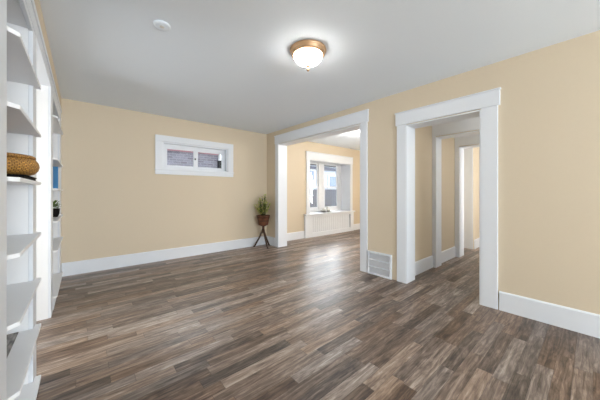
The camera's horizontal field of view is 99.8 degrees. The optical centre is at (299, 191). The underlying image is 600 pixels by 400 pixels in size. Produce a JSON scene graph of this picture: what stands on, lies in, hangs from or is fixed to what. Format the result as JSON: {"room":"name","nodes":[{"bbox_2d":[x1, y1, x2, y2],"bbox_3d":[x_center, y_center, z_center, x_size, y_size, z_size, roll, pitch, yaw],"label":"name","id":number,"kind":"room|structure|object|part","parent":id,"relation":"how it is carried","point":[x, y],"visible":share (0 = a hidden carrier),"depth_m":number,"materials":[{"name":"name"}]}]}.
{"room":"living room","nodes":[
{"label":"living room","id":0,"kind":"room"},
{"bbox_2d":[34,0,60,104],"bbox_3d":[-1.190,-0.066,-0.286,1.724,2.531,9.120,0,0,-41],"label":"wall","id":1,"kind":"structure","parent":0,"point":[37,2],"depth_m":2.10,"materials":[{"name":"beige paint"}]},
{"bbox_2d":[25,0,61,118],"bbox_3d":[-2.259,-1.082,2.203,0.105,0.156,3.548,0,0,-41],"label":"trim","id":2,"kind":"structure","parent":1,"relation":"attached to","point":[44,73],"depth_m":1.99,"materials":[{"name":"white paint"}]},
{"bbox_2d":[61,98,359,271],"bbox_3d":[-0.625,-0.066,6.193,8.362,2.531,0.400,0,0,-41],"label":"wall","id":3,"kind":"structure","parent":0,"point":[114,202],"depth_m":4.29,"materials":[{"name":"beige paint"}]},
{"bbox_2d":[62,236,265,276],"bbox_3d":[-2.068,1.105,4.700,3.449,0.190,0.018,0,0,-41],"label":"baseboard","id":4,"kind":"structure","parent":3,"relation":"attached to","point":[98,264],"depth_m":4.29,"materials":[{"name":"white paint"}]},
{"bbox_2d":[155,134,233,176],"bbox_3d":[-2.002,-0.650,4.878,1.455,0.680,0.235,0,0,-41],"label":"window","id":5,"kind":"structure","parent":3,"relation":"in","point":[170,142],"depth_m":4.77,"materials":[{"name":"white paint"}]},
{"bbox_3d":[-2.208,-0.642,4.670,0.578,0.431,0.028,0,0,-41],"label":"sash","id":6,"kind":"part","parent":5,"relation":"part of","materials":[{"name":"white paint"}]},
{"bbox_3d":[-2.017,-0.642,4.888,1.215,0.485,0.200,0,0,-41],"label":"frame","id":7,"kind":"part","parent":5,"relation":"part of","materials":[{"name":"white paint"}]},
{"bbox_3d":[-1.802,-0.642,5.059,0.603,0.431,0.028,0,0,-41],"label":"sash","id":8,"kind":"part","parent":5,"relation":"part of","materials":[{"name":"white paint"}]},
{"bbox_2d":[287,231,303,240],"bbox_3d":[-0.244,1.105,6.246,0.935,0.190,0.018,0,0,-41],"label":"baseboard","id":9,"kind":"structure","parent":3,"relation":"attached to","point":[294,235],"depth_m":6.35,"materials":[{"name":"white paint"}]},
{"bbox_2d":[303,151,354,215],"bbox_3d":[0.772,-0.230,7.331,2.060,1.680,0.500,0,0,-41],"label":"window","id":10,"kind":"structure","parent":3,"relation":"in","point":[344,165],"depth_m":7.52,"materials":[{"name":"white paint"}]},
{"bbox_3d":[0.368,-0.486,7.294,0.400,0.703,0.022,0,0,-41],"label":"sash","id":11,"kind":"part","parent":10,"relation":"part of","materials":[{"name":"white paint"}]},
{"bbox_3d":[0.383,0.168,7.277,0.400,0.665,0.022,0,0,-41],"label":"sash","id":12,"kind":"part","parent":10,"relation":"part of","materials":[{"name":"white paint"}]},
{"bbox_3d":[0.651,-0.129,7.517,1.696,1.418,0.060,0,0,-41],"label":"frame","id":13,"kind":"part","parent":10,"relation":"part of","materials":[{"name":"white paint"}]},
{"bbox_3d":[0.772,0.595,7.331,2.060,0.030,0.500,0,0,-41],"label":"sill","id":14,"kind":"part","parent":10,"relation":"part of","materials":[{"name":"white paint"}]},
{"bbox_3d":[0.929,-0.486,7.777,0.640,0.703,0.022,0,0,-41],"label":"sash","id":15,"kind":"part","parent":10,"relation":"part of","materials":[{"name":"white paint"}]},
{"bbox_3d":[0.943,0.168,7.760,0.640,0.665,0.022,0,0,-41],"label":"sash","id":16,"kind":"part","parent":10,"relation":"part of","materials":[{"name":"white paint"}]},
{"bbox_2d":[304,212,353,237],"bbox_3d":[0.884,0.905,7.193,2.010,0.590,0.055,0,0,-41],"label":"radiator cover","id":17,"kind":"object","parent":3,"relation":"attached to","point":[323,224],"depth_m":7.12,"materials":[{"name":"white paint"}]},
{"bbox_2d":[354,223,359,229],"bbox_3d":[2.099,1.105,8.265,1.230,0.190,0.018,0,0,-41],"label":"baseboard","id":18,"kind":"structure","parent":3,"relation":"attached to","point":[356,226],"depth_m":8.00,"materials":[{"name":"white paint"}]},
{"bbox_2d":[36,229,599,399],"bbox_3d":[1.361,1.260,2.097,11.000,0.120,9.800,0,0,-41],"label":"floor","id":19,"kind":"structure","parent":0,"point":[301,319],"depth_m":2.05,"materials":[{"name":"brown wood"}]},
{"bbox_2d":[0,0,40,399],"bbox_3d":[-1.523,0.099,1.153,0.410,2.203,0.985,0,0,-41],"label":"bookcase","id":20,"kind":"object","parent":19,"relation":"on","point":[19,82],"visible":1,"depth_m":1.35,"materials":[{"name":"white paint"}]},
{"bbox_2d":[7,332,18,356],"bbox_3d":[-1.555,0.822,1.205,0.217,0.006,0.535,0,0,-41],"label":"magazine","id":21,"kind":"object","parent":20,"relation":"on","point":[11,338],"visible":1,"depth_m":1.39,"materials":[{"name":"grey paper"}]},
{"bbox_3d":[-1.534,-0.992,1.137,0.348,0.023,0.700,0,0,-41],"label":"panel","id":22,"kind":"part","parent":20,"relation":"part of","materials":[{"name":"white paint"}]},
{"bbox_3d":[-1.815,0.099,1.454,0.360,2.203,0.148,0,0,-41],"label":"panel","id":23,"kind":"part","parent":20,"relation":"part of","materials":[{"name":"white paint"}]},
{"bbox_2d":[7,174,36,180],"bbox_3d":[-1.533,-0.071,1.270,0.255,0.021,0.405,0,0,-41],"label":"book","id":24,"kind":"object","parent":20,"relation":"on","point":[8,175],"visible":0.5,"depth_m":1.20,"materials":[{"name":"black fabric"}]},
{"bbox_2d":[7,152,39,175],"bbox_3d":[-1.494,-0.135,1.221,0.330,0.104,0.330,0,0,-41],"label":"lidded basket","id":25,"kind":"object","parent":24,"relation":"on","point":[21,164],"visible":0.79,"depth_m":1.22,"materials":[{"name":"brown wicker"}]},
{"bbox_3d":[-1.494,-0.176,1.221,0.302,0.022,0.302,0,0,-41],"label":"basket lid","id":26,"kind":"part","parent":25,"relation":"part of","materials":[{"name":"brown wicker"}]},
{"bbox_3d":[-1.533,0.835,1.174,0.398,0.019,0.753,0,0,-41],"label":"shelf","id":27,"kind":"part","parent":20,"relation":"part of","materials":[{"name":"white paint"}]},
{"bbox_3d":[-1.533,0.545,1.174,0.398,0.019,0.753,0,0,-41],"label":"shelf","id":28,"kind":"part","parent":20,"relation":"part of","materials":[{"name":"white paint"}]},
{"bbox_3d":[-1.533,0.262,1.174,0.398,0.019,0.753,0,0,-41],"label":"shelf","id":29,"kind":"part","parent":20,"relation":"part of","materials":[{"name":"white paint"}]},
{"bbox_3d":[-1.533,-0.051,1.174,0.398,0.019,0.753,0,0,-41],"label":"shelf","id":30,"kind":"part","parent":20,"relation":"part of","materials":[{"name":"white paint"}]},
{"bbox_3d":[-1.533,-0.351,1.174,0.398,0.019,0.753,0,0,-41],"label":"shelf","id":31,"kind":"part","parent":20,"relation":"part of","materials":[{"name":"white paint"}]},
{"bbox_3d":[-1.533,-0.651,1.174,0.398,0.019,0.753,0,0,-41],"label":"shelf","id":32,"kind":"part","parent":20,"relation":"part of","materials":[{"name":"white paint"}]},
{"bbox_3d":[-1.533,1.157,1.174,0.398,0.019,0.753,0,0,-41],"label":"shelf","id":33,"kind":"part","parent":20,"relation":"part of","materials":[{"name":"white paint"}]},
{"bbox_2d":[36,85,62,320],"bbox_3d":[-3.008,0.099,2.877,0.410,2.203,1.546,0,0,-41],"label":"bookcase","id":34,"kind":"object","parent":19,"relation":"on","point":[48,121],"visible":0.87,"depth_m":2.39,"materials":[{"name":"white paint"}]},
{"bbox_3d":[-2.591,0.099,2.354,0.360,2.203,0.210,0,0,-41],"label":"panel","id":35,"kind":"part","parent":34,"relation":"part of","materials":[{"name":"white paint"}]},
{"bbox_3d":[-2.883,0.099,2.985,0.020,2.203,1.546,0,0,-41],"label":"frame","id":36,"kind":"part","parent":34,"relation":"part of","materials":[{"name":"white paint"}]},
{"bbox_2d":[53,166,57,188],"bbox_3d":[-3.054,-0.172,3.045,0.200,0.275,0.050,0,0,-41],"label":"book","id":37,"kind":"object","parent":34,"relation":"on","point":[55,169],"visible":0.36,"depth_m":3.08,"materials":[{"name":"blue paper"}]},
{"bbox_3d":[-3.429,0.099,3.326,0.360,2.203,0.316,0,0,-41],"label":"panel","id":38,"kind":"part","parent":34,"relation":"part of","materials":[{"name":"white paint"}]},
{"bbox_2d":[53,199,60,216],"bbox_3d":[-2.960,0.195,3.022,0.172,0.211,0.207,0,0,-19],"label":"potted plant","id":39,"kind":"object","parent":34,"relation":"on","point":[56,211],"visible":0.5,"depth_m":3.02,"materials":[{"name":"green plant"}]},
{"bbox_3d":[-2.953,0.250,3.026,0.116,0.100,0.116,0,0,-41],"label":"pot","id":40,"kind":"part","parent":39,"relation":"part of","materials":[{"name":"black ceramic"}]},
{"bbox_3d":[-2.988,1.079,2.862,0.398,0.019,1.073,0,0,-41],"label":"shelf","id":41,"kind":"part","parent":34,"relation":"part of","materials":[{"name":"white paint"}]},
{"bbox_3d":[-2.988,0.610,2.862,0.398,0.019,1.073,0,0,-41],"label":"shelf","id":42,"kind":"part","parent":34,"relation":"part of","materials":[{"name":"white paint"}]},
{"bbox_3d":[-2.988,0.309,2.862,0.398,0.019,1.073,0,0,-41],"label":"shelf","id":43,"kind":"part","parent":34,"relation":"part of","materials":[{"name":"white paint"}]},
{"bbox_3d":[-2.988,-0.341,2.862,0.398,0.019,1.073,0,0,-41],"label":"shelf","id":44,"kind":"part","parent":34,"relation":"part of","materials":[{"name":"white paint"}]},
{"bbox_3d":[-2.988,-0.775,2.862,0.398,0.019,1.073,0,0,-41],"label":"shelf","id":45,"kind":"part","parent":34,"relation":"part of","materials":[{"name":"white paint"}]},
{"bbox_2d":[58,168,60,188],"bbox_3d":[-3.113,-0.166,3.152,0.190,0.262,0.040,0,0,-41],"label":"book","id":46,"kind":"object","parent":34,"relation":"on","point":[59,169],"visible":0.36,"depth_m":3.19,"materials":[{"name":"white paper"}]},
{"bbox_2d":[253,225,269,248],"bbox_3d":[-0.775,0.963,5.549,0.394,0.482,0.327,0,0,27],"label":"plant stand","id":47,"kind":"object","parent":19,"relation":"on","point":[263,229],"visible":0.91,"depth_m":5.48,"materials":[{"name":"brown wood"}]},
{"bbox_2d":[254,194,270,225],"bbox_3d":[-0.834,0.379,5.514,0.432,0.681,0.372,0,0,-41],"label":"potted plant","id":48,"kind":"object","parent":47,"relation":"on","point":[263,219],"visible":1,"depth_m":5.44,"materials":[{"name":"green plant"}]},
{"bbox_3d":[-0.838,0.302,5.517,0.330,0.463,0.300,0,0,-41],"label":"stem","id":49,"kind":"part","parent":48,"relation":"part of","materials":[{"name":"green plant"}]},
{"bbox_3d":[-0.800,0.613,5.502,0.296,0.215,0.296,0,0,-41],"label":"wicker pot","id":50,"kind":"part","parent":48,"relation":"part of","materials":[{"name":"brown wicker"}]},
{"bbox_3d":[-0.737,1.002,5.414,0.039,0.403,0.221,0,0,-35],"label":"leg","id":51,"kind":"part","parent":47,"relation":"part of","materials":[{"name":"brown wood"}]},
{"bbox_2d":[39,0,599,150],"bbox_3d":[1.440,-1.391,2.006,11.000,0.120,9.560,0,0,-41],"label":"ceiling","id":52,"kind":"structure","parent":0,"point":[225,63],"depth_m":2.34,"materials":[{"name":"paint"}]},
{"bbox_2d":[153,20,170,30],"bbox_3d":[-1.100,-1.322,2.014,0.124,0.018,0.124,0,0,-41],"label":"smoke detector","id":53,"kind":"object","parent":52,"relation":"attached to","point":[159,24],"visible":1,"depth_m":2.00,"materials":[{"name":"paint"}]},
{"bbox_2d":[290,39,325,70],"bbox_3d":[0.075,-1.230,2.368,0.344,0.201,0.344,0,0,-41],"label":"ceiling light","id":54,"kind":"object","parent":52,"relation":"attached to","point":[307,53],"visible":1,"depth_m":2.27,"materials":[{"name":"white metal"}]},
{"bbox_3d":[0.075,-1.233,2.368,0.268,0.092,0.268,0,0,-41],"label":"lamp shade","id":55,"kind":"part","parent":54,"relation":"part of","materials":[{"name":"white glass"}]},
{"bbox_2d":[267,30,599,314],"bbox_3d":[2.154,-0.066,2.595,0.199,2.531,9.120,0,0,-41],"label":"wall","id":56,"kind":"structure","parent":0,"point":[549,107],"depth_m":2.38,"materials":[{"name":"beige paint"}]},
{"bbox_2d":[267,236,274,245],"bbox_3d":[-0.659,1.105,5.693,0.018,0.190,0.317,0,0,-41],"label":"baseboard","id":57,"kind":"structure","parent":56,"relation":"attached to","point":[271,240],"depth_m":5.65,"materials":[{"name":"white paint"}]},
{"bbox_2d":[274,109,368,271],"bbox_3d":[0.316,-0.014,4.727,0.271,2.428,2.412,0,0,-41],"label":"trim","id":58,"kind":"structure","parent":56,"relation":"attached to","point":[362,117],"depth_m":4.44,"materials":[{"name":"white paint"}]},
{"bbox_2d":[368,250,391,279],"bbox_3d":[1.132,1.032,3.601,0.028,0.335,0.378,0,0,-41],"label":"air vent","id":59,"kind":"object","parent":56,"relation":"in","point":[379,264],"visible":1,"depth_m":3.58,"materials":[{"name":"white metal"}]},
{"bbox_2d":[369,252,388,261],"bbox_3d":[1.131,0.930,3.605,0.024,0.084,0.330,0,0,-41],"label":"grille","id":60,"kind":"object","parent":59,"relation":"attached to","point":[374,256],"depth_m":3.60,"materials":[{"name":"grey metal"}]},
{"bbox_2d":[369,259,388,269],"bbox_3d":[1.131,1.030,3.605,0.024,0.084,0.330,0,0,-41],"label":"grille","id":61,"kind":"object","parent":59,"relation":"attached to","point":[380,264],"depth_m":3.59,"materials":[{"name":"grey metal"}]},
{"bbox_2d":[369,266,388,276],"bbox_3d":[1.131,1.131,3.605,0.024,0.086,0.330,0,0,-41],"label":"grille","id":62,"kind":"object","parent":59,"relation":"attached to","point":[380,271],"depth_m":3.60,"materials":[{"name":"grey metal"}]},
{"bbox_2d":[394,87,500,309],"bbox_3d":[1.749,0.071,3.064,0.271,2.258,1.142,0,0,-41],"label":"trim","id":63,"kind":"structure","parent":56,"relation":"attached to","point":[488,101],"depth_m":2.78,"materials":[{"name":"white paint"}]},
{"bbox_2d":[499,291,599,338],"bbox_3d":[3.539,1.105,0.821,0.018,0.190,4.624,0,0,-41],"label":"baseboard","id":64,"kind":"structure","parent":56,"relation":"attached to","point":[587,323],"depth_m":2.27,"materials":[{"name":"white paint"}]},
{"bbox_2d":[415,126,478,261],"bbox_3d":[3.014,-0.066,4.947,4.175,2.531,0.280,0,0,-41],"label":"wall","id":65,"kind":"structure","parent":0,"point":[423,136],"depth_m":4.02,"materials":[{"name":"beige paint"}]},
{"bbox_2d":[415,255,432,275],"bbox_3d":[1.813,1.105,3.768,0.795,0.190,0.018,0,0,-41],"label":"baseboard","id":66,"kind":"structure","parent":65,"relation":"attached to","point":[422,265],"depth_m":3.79,"materials":[{"name":"white paint"}]},
{"bbox_2d":[441,246,454,262],"bbox_3d":[2.572,1.105,4.422,0.790,0.190,0.018,0,0,-41],"label":"baseboard","id":67,"kind":"structure","parent":65,"relation":"attached to","point":[447,254],"depth_m":4.42,"materials":[{"name":"white paint"}]},
{"bbox_2d":[464,148,472,248],"bbox_3d":[3.560,0.120,5.377,0.022,2.160,0.210,0,0,-41],"label":"door","id":68,"kind":"structure","parent":65,"relation":"attached to","point":[468,152],"depth_m":5.35,"materials":[{"name":"white paint"}]},
{"bbox_2d":[474,238,478,248],"bbox_3d":[4.178,1.105,5.753,1.360,0.190,0.018,0,0,-41],"label":"baseboard","id":69,"kind":"structure","parent":65,"relation":"attached to","point":[476,241],"depth_m":5.38,"materials":[{"name":"white paint"}]},
{"bbox_3d":[2.870,-0.066,3.318,0.180,2.531,2.080,0,0,-41],"label":"wall","id":70,"kind":"structure","parent":0,"visible":0},
{"bbox_2d":[432,117,478,267],"bbox_3d":[2.529,0.066,3.702,0.236,2.268,1.064,0,0,-41],"label":"trim","id":71,"kind":"structure","parent":70,"relation":"attached to","point":[470,124],"depth_m":4.00,"materials":[{"name":"white paint"}]},
{"bbox_3d":[3.639,-0.066,3.980,0.210,2.531,2.080,0,0,-41],"label":"wall","id":72,"kind":"structure","parent":0,"visible":0},
{"bbox_2d":[455,134,478,256],"bbox_3d":[3.298,0.096,4.364,0.266,2.208,1.062,0,0,-41],"label":"trim","id":73,"kind":"structure","parent":72,"relation":"attached to","point":[469,140],"depth_m":4.66,"materials":[{"name":"white paint"}]},
{"label":"outside","id":74,"kind":"structure","parent":0,"visible":0},
{"bbox_3d":[-4.187,1.825,17.116,32.000,0.150,20.600,0,0,-41],"label":"lawn","id":75,"kind":"structure","parent":74,"visible":0},
{"bbox_2d":[167,149,220,167],"bbox_3d":[-4.662,-0.575,7.632,6.300,4.650,2.150,0,0,-41],"label":"brick house","id":76,"kind":"structure","parent":75,"relation":"on","point":[174,157],"depth_m":7.69,"materials":[{"name":"white brick"}]},
{"bbox_2d":[310,164,335,188],"bbox_3d":[0.148,-0.475,16.297,7.900,4.450,4.100,0,0,-41],"label":"house","id":77,"kind":"structure","parent":75,"relation":"on","point":[329,171],"depth_m":15.23,"materials":[{"name":"white"}]},
{"bbox_2d":[310,189,335,206],"bbox_3d":[2.276,0.815,12.831,7.800,1.870,0.070,0,0,-41],"label":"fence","id":78,"kind":"object","parent":75,"relation":"on","point":[330,194],"visible":0.04,"depth_m":11.90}
]}

